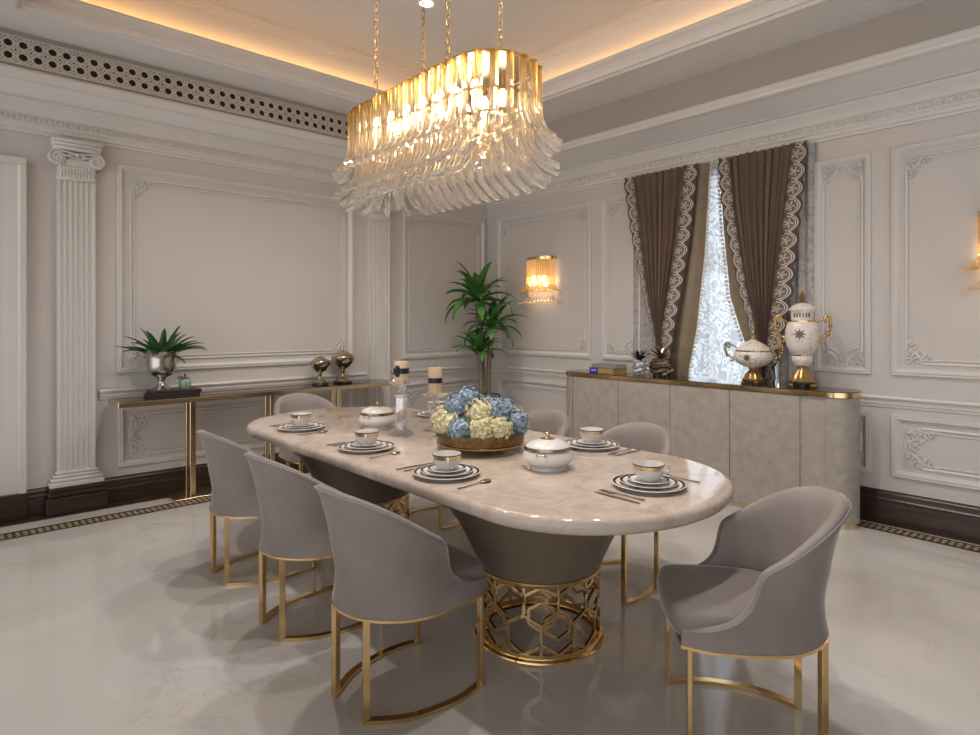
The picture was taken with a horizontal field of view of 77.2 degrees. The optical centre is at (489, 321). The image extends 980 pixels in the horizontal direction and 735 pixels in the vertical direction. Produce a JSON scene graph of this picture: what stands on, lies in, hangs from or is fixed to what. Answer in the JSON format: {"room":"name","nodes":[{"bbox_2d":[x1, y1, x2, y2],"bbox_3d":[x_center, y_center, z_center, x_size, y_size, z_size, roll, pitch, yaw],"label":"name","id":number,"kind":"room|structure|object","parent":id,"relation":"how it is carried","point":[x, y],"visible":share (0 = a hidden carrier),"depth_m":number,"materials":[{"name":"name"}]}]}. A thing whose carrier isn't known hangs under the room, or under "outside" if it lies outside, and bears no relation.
{"room":"dining room","nodes":[
{"label":"dining room","id":0,"kind":"room"},
{"bbox_2d":[0,129,486,489],"bbox_3d":[-2.283,-0.600,5.732,6.550,4.100,0.140,0,0,-42],"label":"wall","id":1,"kind":"structure","parent":0,"point":[236,274],"depth_m":5.51,"materials":[{"name":"beige paint"}]},
{"bbox_2d":[0,154,26,495],"bbox_3d":[-3.829,0.028,4.181,1.075,2.465,0.070,0,0,-42],"label":"trim","id":2,"kind":"structure","parent":1,"relation":"attached to","point":[12,168],"depth_m":4.47,"materials":[{"name":"beige paint"}]},
{"bbox_2d":[0,491,27,522],"bbox_3d":[-3.829,1.355,4.170,1.100,0.190,0.085,0,0,-42],"label":"trim","id":3,"kind":"structure","parent":1,"relation":"attached to","point":[13,507],"depth_m":4.45,"materials":[{"name":"brown wood"}]},
{"bbox_2d":[45,136,107,516],"bbox_3d":[-3.183,0.033,4.726,0.395,2.835,0.135,0,0,-42],"label":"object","id":4,"kind":"structure","parent":1,"relation":"attached to","point":[76,484],"depth_m":4.73,"materials":[{"name":"beige paint"}]},
{"bbox_2d":[26,452,306,516],"bbox_3d":[-2.257,1.351,5.630,6.050,0.197,0.045,0,0,-42],"label":"baseboard","id":5,"kind":"structure","parent":1,"relation":"attached to","point":[145,484],"depth_m":5.06,"materials":[{"name":"brown wood"}]},
{"bbox_2d":[0,63,347,148],"bbox_3d":[-2.179,-1.690,5.129,5.490,0.076,0.092,0,0,-42],"label":"trim","id":6,"kind":"structure","parent":1,"relation":"attached to","point":[9,71],"depth_m":4.74,"materials":[{"name":"beige paint"}]},
{"bbox_2d":[116,164,353,372],"bbox_3d":[-2.220,-0.430,5.678,2.150,1.690,0.035,0,0,-42],"label":"trim","id":7,"kind":"structure","parent":1,"relation":"attached to","point":[120,168],"depth_m":5.40,"materials":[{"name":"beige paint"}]},
{"bbox_2d":[118,389,353,467],"bbox_3d":[-2.216,0.930,5.681,2.140,0.500,0.035,0,0,-42],"label":"trim","id":8,"kind":"structure","parent":1,"relation":"attached to","point":[122,462],"depth_m":5.17,"materials":[{"name":"beige paint"}]},
{"bbox_2d":[0,76,479,184],"bbox_3d":[-2.143,-1.661,5.382,5.885,0.047,0.235,0,0,-42],"label":"trim","id":9,"kind":"structure","parent":1,"relation":"attached to","point":[6,84],"depth_m":4.94,"materials":[{"name":"paint"}]},
{"bbox_2d":[0,90,486,208],"bbox_3d":[-2.217,-1.522,5.586,6.050,0.233,0.165,0,0,-42],"label":"trim","id":10,"kind":"structure","parent":1,"relation":"attached to","point":[18,112],"depth_m":5.11,"materials":[{"name":"beige paint"}]},
{"bbox_2d":[99,365,486,399],"bbox_3d":[-1.561,0.582,6.269,4.160,0.087,0.040,0,0,-42],"label":"trim","id":11,"kind":"structure","parent":1,"relation":"attached to","point":[104,394],"depth_m":5.75,"materials":[{"name":"beige paint"}]},
{"bbox_2d":[364,193,395,406],"bbox_3d":[-1.167,0.033,6.564,0.395,2.835,0.135,0,0,-42],"label":"pilaster","id":12,"kind":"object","parent":1,"relation":"attached to","point":[378,226],"depth_m":6.57,"materials":[{"name":"beige paint"}]},
{"bbox_2d":[402,209,484,358],"bbox_3d":[-0.518,-0.420,7.229,1.225,1.670,0.035,0,0,-42],"label":"trim","id":13,"kind":"structure","parent":1,"relation":"attached to","point":[413,212],"depth_m":6.99,"materials":[{"name":"beige paint"}]},
{"bbox_2d":[402,377,484,408],"bbox_3d":[-0.518,0.930,7.229,1.225,0.500,0.035,0,0,-42],"label":"trim","id":14,"kind":"structure","parent":1,"relation":"attached to","point":[468,379],"depth_m":7.17,"materials":[{"name":"beige paint"}]},
{"bbox_2d":[0,0,927,122],"bbox_3d":[0.052,-2.240,3.097,6.050,0.540,6.900,0,0,-42],"label":"ceiling","id":15,"kind":"structure","parent":0,"point":[530,27],"depth_m":4.85,"materials":[{"name":"white paint"}]},
{"bbox_2d":[0,27,347,139],"bbox_3d":[-2.189,-1.849,5.087,5.420,0.242,0.001,0,0,-42],"label":"trim","id":16,"kind":"structure","parent":15,"relation":"attached to","point":[2,29],"depth_m":4.75,"materials":[{"name":"beige paint"}]},
{"bbox_2d":[0,31,347,138],"bbox_3d":[-2.447,-1.835,4.837,3.240,0.192,0.022,0,0,-42],"label":"vent grille","id":17,"kind":"object","parent":16,"relation":"attached to","point":[14,49],"visible":0.94,"depth_m":4.73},
{"bbox_2d":[13,0,825,116],"bbox_3d":[-0.192,-2.022,3.484,3.650,0.145,4.260,0,0,-42],"label":"trim","id":18,"kind":"structure","parent":15,"relation":"attached to","point":[78,7],"depth_m":4.47,"materials":[{"name":"beige paint"}]},
{"bbox_2d":[416,0,436,8],"bbox_3d":[-0.489,-2.447,4.722,0.156,0.006,0.156,0,0,-42],"label":"recessed light","id":19,"kind":"object","parent":15,"relation":"in","point":[429,4],"visible":0.91,"depth_m":4.73,"materials":[{"name":"white ceramic"}]},
{"bbox_2d":[175,0,684,76],"bbox_3d":[-0.192,-2.420,3.484,3.890,0.059,4.500,0,0,-42],"label":"trim","id":20,"kind":"structure","parent":15,"relation":"attached to","point":[656,6],"depth_m":5.12,"materials":[{"name":"beige paint"}]},
{"bbox_2d":[331,0,562,217],"bbox_3d":[-0.325,-1.593,3.674,0.759,1.714,1.758,0,0,-42],"label":"chandelier","id":21,"kind":"object","parent":15,"relation":"hanging from","point":[409,135],"visible":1,"depth_m":3.37,"materials":[{"name":"clear glass"}]},
{"bbox_2d":[534,0,979,149],"bbox_3d":[1.980,-1.849,4.537,0.001,0.242,6.430,0,0,-42],"label":"trim","id":22,"kind":"structure","parent":15,"relation":"attached to","point":[930,19],"depth_m":4.37,"materials":[{"name":"beige paint"}]},
{"bbox_2d":[0,473,979,734],"bbox_3d":[-0.012,1.510,3.242,6.550,0.120,7.200,0,0,-42],"label":"floor","id":23,"kind":"structure","parent":0,"point":[122,626],"depth_m":2.66,"materials":[{"name":"white stone"}]},
{"bbox_2d":[108,379,392,503],"bbox_3d":[-1.984,1.031,5.582,2.510,0.838,0.375,0,0,-42],"label":"console table","id":24,"kind":"object","parent":23,"relation":"on","point":[191,492],"visible":0.55,"depth_m":5.15,"materials":[{"name":"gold metal"}]},
{"bbox_2d":[143,392,199,398],"bbox_3d":[-2.615,0.598,5.043,0.360,0.028,0.250,0,0,-44],"label":"book","id":25,"kind":"object","parent":24,"relation":"on","point":[146,395],"visible":0.64,"depth_m":4.94,"materials":[{"name":"black paper"}]},
{"bbox_2d":[146,387,201,395],"bbox_3d":[-2.604,0.571,5.053,0.360,0.026,0.245,0,0,-42],"label":"book","id":26,"kind":"object","parent":25,"relation":"on","point":[192,389],"visible":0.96,"depth_m":4.97,"materials":[{"name":"brown paper"}]},
{"bbox_2d":[114,326,206,390],"bbox_3d":[-2.636,0.295,4.944,0.681,0.526,0.499,0,0,-42],"label":"aloe","id":27,"kind":"object","parent":26,"relation":"on","point":[161,357],"visible":1,"depth_m":4.92,"materials":[{"name":"green plant"}]},
{"bbox_2d":[177,374,190,388],"bbox_3d":[-2.538,0.495,5.107,0.093,0.126,0.093,0,0,3],"label":"ginger jar","id":28,"kind":"object","parent":26,"relation":"on","point":[184,381],"visible":1,"depth_m":5.07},
{"bbox_2d":[310,350,329,385],"bbox_3d":[-1.647,0.439,5.947,0.194,0.346,0.194,0,0,-42],"label":"goblet","id":29,"kind":"object","parent":24,"relation":"on","point":[319,364],"visible":1,"depth_m":5.89,"materials":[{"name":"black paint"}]},
{"bbox_2d":[310,363,329,382],"bbox_3d":[-1.647,0.493,5.947,0.193,0.194,0.193,0,0,-42],"label":"bowl","id":30,"kind":"object","parent":29,"relation":"on","point":[320,368],"depth_m":5.90,"materials":[{"name":"brown metal"}]},
{"bbox_2d":[331,343,353,383],"bbox_3d":[-1.475,0.409,6.144,0.229,0.406,0.229,0,0,-42],"label":"goblet","id":31,"kind":"object","parent":24,"relation":"on","point":[342,359],"visible":1,"depth_m":6.08,"materials":[{"name":"black paint"}]},
{"bbox_2d":[331,358,353,380],"bbox_3d":[-1.475,0.474,6.144,0.228,0.231,0.228,0,0,-42],"label":"bowl","id":32,"kind":"object","parent":31,"relation":"on","point":[342,363],"depth_m":6.09,"materials":[{"name":"brown metal"}]},
{"bbox_2d":[196,430,315,585],"bbox_3d":[-1.373,1.028,3.598,0.643,0.845,0.567,0,0,-42],"label":"dining chair","id":33,"kind":"object","parent":23,"relation":"on","point":[234,496],"visible":0.51,"depth_m":3.36,"materials":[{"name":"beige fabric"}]},
{"bbox_2d":[243,451,361,641],"bbox_3d":[-0.870,1.028,3.009,0.643,0.845,0.567,0,0,-42],"label":"dining chair","id":34,"kind":"object","parent":23,"relation":"on","point":[294,527],"visible":0.62,"depth_m":2.78,"materials":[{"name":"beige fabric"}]},
{"bbox_2d":[274,393,336,476],"bbox_3d":[-1.451,1.028,4.990,0.567,0.845,0.643,0,0,-42],"label":"dining chair","id":35,"kind":"object","parent":23,"relation":"on","point":[293,402],"visible":0.21,"depth_m":5.13,"materials":[{"name":"beige fabric"}]},
{"bbox_2d":[314,483,488,725],"bbox_3d":[-0.372,1.028,2.433,0.643,0.845,0.567,0,0,-42],"label":"dining chair","id":36,"kind":"object","parent":23,"relation":"on","point":[390,569],"visible":1,"depth_m":2.21,"materials":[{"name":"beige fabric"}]},
{"bbox_2d":[406,503,460,529],"bbox_3d":[-0.299,1.028,4.604,0.643,0.845,0.567,0,0,-42],"label":"dining chair","id":37,"kind":"object","parent":23,"relation":"on","point":[439,506],"visible":0.02,"depth_m":4.33,"materials":[{"name":"gold metal"}]},
{"bbox_2d":[445,261,526,398],"bbox_3d":[-0.052,0.380,6.870,0.915,2.140,0.816,0,0,-6],"label":"dracaena","id":38,"kind":"object","parent":23,"relation":"on","point":[475,286],"visible":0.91,"depth_m":6.80,"materials":[{"name":"green plant"}]},
{"bbox_2d":[246,407,733,665],"bbox_3d":[-0.291,1.062,3.495,1.292,0.775,3.301,0,0,-42],"label":"dining table","id":39,"kind":"object","parent":23,"relation":"on","point":[528,528],"visible":0.67,"depth_m":2.62,"materials":[{"name":"beige stone"}]},
{"bbox_2d":[276,423,324,431],"bbox_3d":[-1.187,0.664,3.855,0.296,0.021,0.296,0,0,-42],"label":"charger plate","id":40,"kind":"object","parent":39,"relation":"on","point":[280,427],"visible":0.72,"depth_m":3.78,"materials":[{"name":"white ceramic"}]},
{"bbox_2d":[281,422,319,428],"bbox_3d":[-1.187,0.655,3.855,0.236,0.018,0.236,0,0,-42],"label":"dinner plate","id":41,"kind":"object","parent":40,"relation":"on","point":[285,425],"visible":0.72,"depth_m":3.82,"materials":[{"name":"white ceramic"}]},
{"bbox_2d":[287,421,314,426],"bbox_3d":[-1.187,0.647,3.855,0.172,0.017,0.172,0,0,-42],"label":"saucer","id":42,"kind":"object","parent":41,"relation":"on","point":[309,422],"visible":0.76,"depth_m":3.83,"materials":[{"name":"white ceramic"}]},
{"bbox_2d":[290,412,311,424],"bbox_3d":[-1.184,0.613,3.853,0.136,0.071,0.128,0,0,41],"label":"teacup","id":43,"kind":"object","parent":42,"relation":"on","point":[298,418],"visible":0.98,"depth_m":3.81,"materials":[{"name":"white ceramic"}]},
{"bbox_2d":[338,441,394,452],"bbox_3d":[-0.653,0.664,3.247,0.296,0.021,0.296,0,0,-42],"label":"charger plate","id":44,"kind":"object","parent":39,"relation":"on","point":[391,444],"visible":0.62,"depth_m":3.19,"materials":[{"name":"white ceramic"}]},
{"bbox_2d":[344,440,388,449],"bbox_3d":[-0.653,0.655,3.247,0.236,0.018,0.236,0,0,-42],"label":"dinner plate","id":45,"kind":"object","parent":44,"relation":"on","point":[385,443],"visible":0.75,"depth_m":3.21,"materials":[{"name":"white ceramic"}]},
{"bbox_2d":[350,440,382,446],"bbox_3d":[-0.653,0.647,3.247,0.172,0.017,0.172,0,0,-42],"label":"saucer","id":46,"kind":"object","parent":45,"relation":"on","point":[377,442],"visible":0.69,"depth_m":3.24,"materials":[{"name":"white ceramic"}]},
{"bbox_2d":[354,429,378,444],"bbox_3d":[-0.650,0.613,3.244,0.136,0.071,0.128,0,0,41],"label":"teacup","id":47,"kind":"object","parent":46,"relation":"on","point":[363,436],"visible":0.97,"depth_m":3.21,"materials":[{"name":"white ceramic"}]},
{"bbox_2d":[358,401,395,429],"bbox_3d":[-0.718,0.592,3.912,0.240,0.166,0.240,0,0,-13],"label":"lidded bowl","id":48,"kind":"object","parent":39,"relation":"on","point":[379,417],"visible":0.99,"depth_m":3.83,"materials":[{"name":"white ceramic"}]},
{"bbox_2d":[387,379,416,437],"bbox_3d":[-0.523,0.512,3.646,0.175,0.326,0.172,0,0,19],"label":"candle holder","id":49,"kind":"object","parent":39,"relation":"on","point":[404,431],"visible":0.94,"depth_m":3.63,"materials":[{"name":"clear glass"}]},
{"bbox_2d":[393,359,408,381],"bbox_3d":[-0.525,0.291,3.633,0.090,0.137,0.105,0,0,1],"label":"pillar candle","id":50,"kind":"object","parent":49,"relation":"on","point":[401,368],"visible":0.91,"depth_m":3.60,"materials":[{"name":"beige wax"}]},
{"bbox_2d":[415,411,429,417],"bbox_3d":[-0.387,0.664,4.402,0.296,0.021,0.296,0,0,-42],"label":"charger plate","id":51,"kind":"object","parent":39,"relation":"on","point":[416,413],"visible":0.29,"depth_m":4.35,"materials":[{"name":"white ceramic"}]},
{"bbox_3d":[-0.387,0.655,4.402,0.236,0.018,0.236,0,0,-42],"label":"dinner plate","id":52,"kind":"object","parent":51,"relation":"on","visible":0},
{"bbox_3d":[-0.387,0.647,4.402,0.172,0.017,0.172,0,0,-42],"label":"saucer","id":53,"kind":"object","parent":52,"relation":"on","visible":0},
{"bbox_2d":[427,401,444,411],"bbox_3d":[-0.390,0.613,4.405,0.136,0.071,0.128,0,0,41],"label":"teacup","id":54,"kind":"object","parent":53,"relation":"on","point":[429,403],"visible":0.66,"depth_m":4.36,"materials":[{"name":"white ceramic"}]},
{"bbox_2d":[422,391,449,431],"bbox_3d":[-0.338,0.557,3.815,0.175,0.236,0.172,0,0,19],"label":"candle holder","id":55,"kind":"object","parent":39,"relation":"on","point":[444,393],"visible":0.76,"depth_m":3.79,"materials":[{"name":"clear glass"}]},
{"bbox_2d":[428,366,441,393],"bbox_3d":[-0.340,0.361,3.809,0.090,0.177,0.090,0,0,-42],"label":"pillar candle","id":56,"kind":"object","parent":55,"relation":"on","point":[434,373],"visible":0.91,"depth_m":3.77,"materials":[{"name":"beige wax"}]},
{"bbox_2d":[413,463,479,480],"bbox_3d":[-0.190,0.664,2.694,0.296,0.021,0.296,0,0,-42],"label":"charger plate","id":57,"kind":"object","parent":39,"relation":"on","point":[476,470],"visible":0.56,"depth_m":2.63,"materials":[{"name":"white ceramic"}]},
{"bbox_2d":[420,463,473,476],"bbox_3d":[-0.190,0.655,2.694,0.236,0.018,0.236,0,0,-42],"label":"dinner plate","id":58,"kind":"object","parent":57,"relation":"on","point":[469,468],"visible":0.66,"depth_m":2.66,"materials":[{"name":"white ceramic"}]},
{"bbox_2d":[427,464,465,472],"bbox_3d":[-0.190,0.647,2.694,0.172,0.017,0.172,0,0,-42],"label":"saucer","id":59,"kind":"object","parent":58,"relation":"on","point":[460,467],"visible":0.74,"depth_m":2.69,"materials":[{"name":"white ceramic"}]},
{"bbox_2d":[432,450,460,470],"bbox_3d":[-0.187,0.613,2.692,0.136,0.071,0.128,0,0,41],"label":"teacup","id":60,"kind":"object","parent":59,"relation":"on","point":[445,460],"visible":1,"depth_m":2.65,"materials":[{"name":"white ceramic"}]},
{"bbox_2d":[430,385,529,453],"bbox_3d":[-0.048,0.503,3.232,0.529,0.342,0.490,0,0,-6],"label":"flower arrangement","id":61,"kind":"object","parent":39,"relation":"on","point":[467,422],"visible":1,"depth_m":3.10,"materials":[{"name":"multicoloured plant"}]},
{"bbox_2d":[436,435,524,451],"bbox_3d":[-0.051,0.639,3.240,0.468,0.028,0.468,0,0,-42],"label":"bowl","id":62,"kind":"object","parent":61,"relation":"attached to","point":[451,446],"depth_m":3.04,"materials":[{"name":"brown metal"}]},
{"bbox_2d":[522,432,573,471],"bbox_3d":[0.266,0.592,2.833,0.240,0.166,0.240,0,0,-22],"label":"lidded bowl","id":63,"kind":"object","parent":39,"relation":"on","point":[543,454],"visible":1,"depth_m":2.75,"materials":[{"name":"white ceramic"}]},
{"bbox_2d":[566,439,618,450],"bbox_3d":[0.546,0.664,3.305,0.296,0.021,0.296,0,0,-42],"label":"charger plate","id":64,"kind":"object","parent":39,"relation":"on","point":[615,444],"visible":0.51,"depth_m":3.24,"materials":[{"name":"white ceramic"}]},
{"bbox_2d":[569,438,613,447],"bbox_3d":[0.546,0.655,3.305,0.236,0.018,0.236,0,0,-42],"label":"dinner plate","id":65,"kind":"object","parent":64,"relation":"on","point":[573,441],"visible":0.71,"depth_m":3.27,"materials":[{"name":"white ceramic"}]},
{"bbox_2d":[575,438,606,444],"bbox_3d":[0.546,0.647,3.305,0.172,0.017,0.172,0,0,-42],"label":"saucer","id":66,"kind":"object","parent":65,"relation":"on","point":[580,440],"visible":0.66,"depth_m":3.29,"materials":[{"name":"white ceramic"}]},
{"bbox_2d":[579,427,603,442],"bbox_3d":[0.543,0.613,3.307,0.136,0.071,0.128,0,0,41],"label":"teacup","id":67,"kind":"object","parent":66,"relation":"on","point":[588,434],"visible":1,"depth_m":3.26,"materials":[{"name":"white ceramic"}]},
{"bbox_2d":[594,491,639,503],"bbox_3d":[0.483,0.672,2.350,0.018,0.005,0.215,0,0,-40],"label":"table knife","id":68,"kind":"object","parent":39,"relation":"on","point":[613,496],"visible":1,"depth_m":2.33,"materials":[{"name":"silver metal"}]},
{"bbox_2d":[598,489,644,500],"bbox_3d":[0.510,0.671,2.379,0.200,0.005,0.026,0,0,45],"label":"fork","id":69,"kind":"object","parent":39,"relation":"on","point":[602,490],"visible":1,"depth_m":2.39,"materials":[{"name":"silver metal"}]},
{"bbox_2d":[612,473,686,493],"bbox_3d":[0.647,0.664,2.503,0.296,0.021,0.296,0,0,-42],"label":"charger plate","id":70,"kind":"object","parent":39,"relation":"on","point":[681,485],"visible":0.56,"depth_m":2.44,"materials":[{"name":"white ceramic"}]},
{"bbox_2d":[619,473,678,488],"bbox_3d":[0.647,0.655,2.503,0.236,0.018,0.236,0,0,-42],"label":"dinner plate","id":71,"kind":"object","parent":70,"relation":"on","point":[673,482],"visible":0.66,"depth_m":2.47,"materials":[{"name":"white ceramic"}]},
{"bbox_2d":[627,474,669,484],"bbox_3d":[0.647,0.647,2.503,0.172,0.017,0.172,0,0,-42],"label":"saucer","id":72,"kind":"object","parent":71,"relation":"on","point":[632,477],"visible":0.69,"depth_m":2.49,"materials":[{"name":"white ceramic"}]},
{"bbox_2d":[632,460,670,482],"bbox_3d":[0.651,0.613,2.501,0.136,0.071,0.128,0,0,33],"label":"teacup","id":73,"kind":"object","parent":72,"relation":"on","point":[649,471],"visible":1,"depth_m":2.47,"materials":[{"name":"white ceramic"}]},
{"bbox_2d":[0,469,979,552],"bbox_3d":[0.121,1.449,2.910,5.900,0.002,6.530,0,0,-42],"label":"trim","id":74,"kind":"structure","parent":23,"relation":"on","point":[16,534],"depth_m":4.32,"materials":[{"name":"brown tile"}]},
{"bbox_2d":[526,409,569,435],"bbox_3d":[0.220,1.028,4.035,0.643,0.845,0.567,0,0,-42],"label":"dining chair","id":75,"kind":"object","parent":23,"relation":"on","point":[556,422],"visible":0.09,"depth_m":4.20,"materials":[{"name":"beige fabric"}]},
{"bbox_2d":[601,422,673,605],"bbox_3d":[0.731,1.028,3.474,0.644,0.845,0.567,0,0,-42],"label":"dining chair","id":76,"kind":"object","parent":23,"relation":"on","point":[644,436],"visible":0.18,"depth_m":3.56,"materials":[{"name":"beige fabric"}]},
{"bbox_2d":[566,370,861,529],"bbox_3d":[1.710,0.972,5.286,0.346,0.957,2.656,0,0,-42],"label":"sideboard","id":77,"kind":"object","parent":23,"relation":"on","point":[767,439],"visible":0.62,"depth_m":4.75,"materials":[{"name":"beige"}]},
{"bbox_2d":[589,367,626,373],"bbox_3d":[1.147,0.469,5.954,0.207,0.047,0.306,0,0,-35],"label":"book","id":78,"kind":"object","parent":77,"relation":"on","point":[591,369],"visible":0.93,"depth_m":5.86,"materials":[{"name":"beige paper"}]},
{"bbox_2d":[592,363,626,368],"bbox_3d":[1.157,0.429,5.945,0.190,0.034,0.280,0,0,-45],"label":"book","id":79,"kind":"object","parent":78,"relation":"on","point":[597,365],"visible":1,"depth_m":5.89,"materials":[{"name":"grey paper"}]},
{"bbox_2d":[631,350,648,374],"bbox_3d":[1.395,0.376,5.675,0.192,0.234,0.203,0,0,-42],"label":"ornament","id":80,"kind":"object","parent":77,"relation":"on","point":[639,356],"visible":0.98,"depth_m":5.65,"materials":[{"name":"silver glass"}]},
{"bbox_2d":[644,344,676,376],"bbox_3d":[1.554,0.349,5.519,0.258,0.289,0.274,0,0,-42],"label":"ornament","id":81,"kind":"object","parent":77,"relation":"on","point":[660,366],"visible":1,"depth_m":5.46,"materials":[{"name":"brown metal"}]},
{"bbox_2d":[724,330,783,384],"bbox_3d":[2.099,0.277,4.896,0.300,0.432,0.373,0,0,-11],"label":"tureen","id":82,"kind":"object","parent":77,"relation":"on","point":[752,354],"visible":1,"depth_m":4.82,"materials":[{"name":"white ceramic"}]},
{"bbox_2d":[733,351,773,367],"bbox_3d":[2.099,0.299,4.896,0.300,0.136,0.300,0,0,41],"label":"bowl","id":83,"kind":"object","parent":82,"relation":"on","point":[749,359],"depth_m":4.78,"materials":[{"name":"beige ceramic"}]},
{"bbox_2d":[773,291,832,387],"bbox_3d":[2.352,0.130,4.619,0.336,0.726,0.241,0,0,-4],"label":"urn","id":84,"kind":"object","parent":77,"relation":"on","point":[802,337],"visible":1,"depth_m":4.55,"materials":[{"name":"white ceramic"}]},
{"bbox_2d":[656,486,851,734],"bbox_3d":[0.941,1.028,2.216,0.644,0.845,0.567,0,0,7],"label":"dining chair","id":85,"kind":"object","parent":23,"relation":"on","point":[760,591],"visible":1,"depth_m":2.07,"materials":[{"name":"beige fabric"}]},
{"bbox_2d":[479,393,500,398],"bbox_3d":[-0.060,1.134,6.879,0.366,0.632,0.366,0,0,-42],"label":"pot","id":86,"kind":"object","parent":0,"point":[493,394],"depth_m":6.82,"materials":[{"name":"blue"}]},
{"bbox_2d":[487,110,979,506],"bbox_3d":[2.292,-0.600,5.234,0.140,4.100,7.040,0,0,-42],"label":"wall","id":87,"kind":"structure","parent":0,"point":[946,191],"depth_m":4.54,"materials":[{"name":"beige paint"}]},
{"bbox_2d":[497,376,566,413],"bbox_3d":[0.580,0.895,6.989,0.036,0.450,1.440,0,0,-42],"label":"trim","id":88,"kind":"structure","parent":87,"relation":"attached to","point":[499,378],"depth_m":7.16,"materials":[{"name":"beige paint"}]},
{"bbox_2d":[518,256,561,304],"bbox_3d":[0.511,-0.462,6.892,0.256,0.532,0.611,0,0,-42],"label":"wall sconce","id":89,"kind":"object","parent":87,"relation":"attached to","point":[543,283],"visible":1,"depth_m":6.90,"materials":[{"name":"gold metal"}]},
{"bbox_2d":[497,202,591,358],"bbox_3d":[0.580,-0.432,6.989,0.036,1.645,1.440,0,0,-42],"label":"trim","id":90,"kind":"structure","parent":87,"relation":"attached to","point":[581,215],"depth_m":6.78,"materials":[{"name":"beige paint"}]},
{"bbox_2d":[602,194,639,360],"bbox_3d":[1.318,-0.443,6.180,0.036,1.665,0.470,0,0,-42],"label":"trim","id":91,"kind":"structure","parent":87,"relation":"attached to","point":[606,218],"depth_m":6.30,"materials":[{"name":"beige paint"}]},
{"bbox_2d":[633,178,656,373],"bbox_3d":[1.507,0.010,5.953,0.020,2.840,0.280,0,0,-42],"label":"panel","id":92,"kind":"object","parent":87,"relation":"hanging from","point":[646,340],"visible":0.21,"depth_m":5.98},
{"bbox_2d":[624,162,712,376],"bbox_3d":[1.638,0.010,5.711,0.099,2.840,0.896,0,0,-42],"label":"drape","id":93,"kind":"object","parent":87,"relation":"hanging from","point":[673,203],"visible":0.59,"depth_m":5.64,"materials":[{"name":"brown fabric"}]},
{"bbox_2d":[475,40,979,185],"bbox_3d":[2.075,-1.661,4.830,0.395,0.047,6.735,0,0,-42],"label":"trim","id":94,"kind":"structure","parent":87,"relation":"attached to","point":[964,57],"depth_m":4.62,"materials":[{"name":"paint"}]},
{"bbox_2d":[486,67,979,208],"bbox_3d":[2.226,-1.522,5.080,0.165,0.233,6.900,0,0,-42],"label":"trim","id":95,"kind":"structure","parent":87,"relation":"attached to","point":[957,93],"depth_m":4.90,"materials":[{"name":"beige paint"}]},
{"bbox_2d":[689,162,777,382],"bbox_3d":[1.983,0.010,5.433,0.020,2.840,1.110,0,0,-42],"label":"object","id":96,"kind":"object","parent":87,"relation":"hanging from","point":[717,326],"visible":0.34,"depth_m":5.43,"materials":[{"name":"white fabric"}]},
{"bbox_2d":[491,365,979,415],"bbox_3d":[2.272,0.582,5.122,0.040,0.087,6.900,0,0,-42],"label":"trim","id":97,"kind":"structure","parent":87,"relation":"attached to","point":[924,404],"depth_m":4.39,"materials":[{"name":"beige paint"}]},
{"bbox_2d":[531,25,979,159],"bbox_3d":[1.974,-1.690,4.579,0.092,0.076,6.500,0,0,-42],"label":"trim","id":98,"kind":"structure","parent":87,"relation":"attached to","point":[969,35],"depth_m":4.34,"materials":[{"name":"beige paint"}]},
{"bbox_2d":[716,140,807,382],"bbox_3d":[2.224,0.010,5.064,0.092,2.840,0.781,0,0,-42],"label":"drape","id":99,"kind":"object","parent":87,"relation":"hanging from","point":[762,190],"visible":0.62,"depth_m":5.04,"materials":[{"name":"brown fabric"}]},
{"bbox_2d":[565,434,979,540],"bbox_3d":[2.271,1.340,5.120,0.045,0.221,6.900,0,0,-42],"label":"baseboard","id":100,"kind":"structure","parent":87,"relation":"attached to","point":[960,520],"depth_m":4.28,"materials":[{"name":"brown wood"}]},
{"bbox_2d":[779,142,815,383],"bbox_3d":[2.458,0.010,4.909,0.019,2.840,0.285,0,0,-42],"label":"panel","id":101,"kind":"object","parent":87,"relation":"hanging from","point":[804,280],"visible":0.27,"depth_m":4.86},
{"bbox_2d":[815,152,870,373],"bbox_3d":[2.686,-0.432,4.680,0.036,1.645,0.390,0,0,-42],"label":"trim","id":102,"kind":"structure","parent":87,"relation":"attached to","point":[865,180],"depth_m":4.65,"materials":[{"name":"beige paint"}]},
{"bbox_2d":[860,411,870,472],"bbox_3d":[2.686,0.895,4.680,0.036,0.450,0.390,0,0,-42],"label":"trim","id":103,"kind":"structure","parent":87,"relation":"attached to","point":[866,467],"depth_m":4.54,"materials":[{"name":"beige paint"}]},
{"bbox_2d":[891,131,979,379],"bbox_3d":[3.386,-0.436,3.912,0.036,1.647,1.430,0,0,-42],"label":"trim","id":104,"kind":"structure","parent":87,"relation":"attached to","point":[896,151],"depth_m":4.37,"materials":[{"name":"beige paint"}]},
{"bbox_2d":[891,414,979,490],"bbox_3d":[3.386,0.895,3.912,0.036,0.450,1.430,0,0,-42],"label":"trim","id":105,"kind":"structure","parent":87,"relation":"attached to","point":[909,445],"depth_m":4.29,"materials":[{"name":"beige paint"}]},
{"bbox_2d":[960,210,979,291],"bbox_3d":[3.297,-0.462,3.837,0.256,0.532,0.611,0,0,-42],"label":"wall sconce","id":106,"kind":"object","parent":87,"relation":"attached to","point":[979,210],"visible":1,"depth_m":4.02,"materials":[{"name":"gold metal"}]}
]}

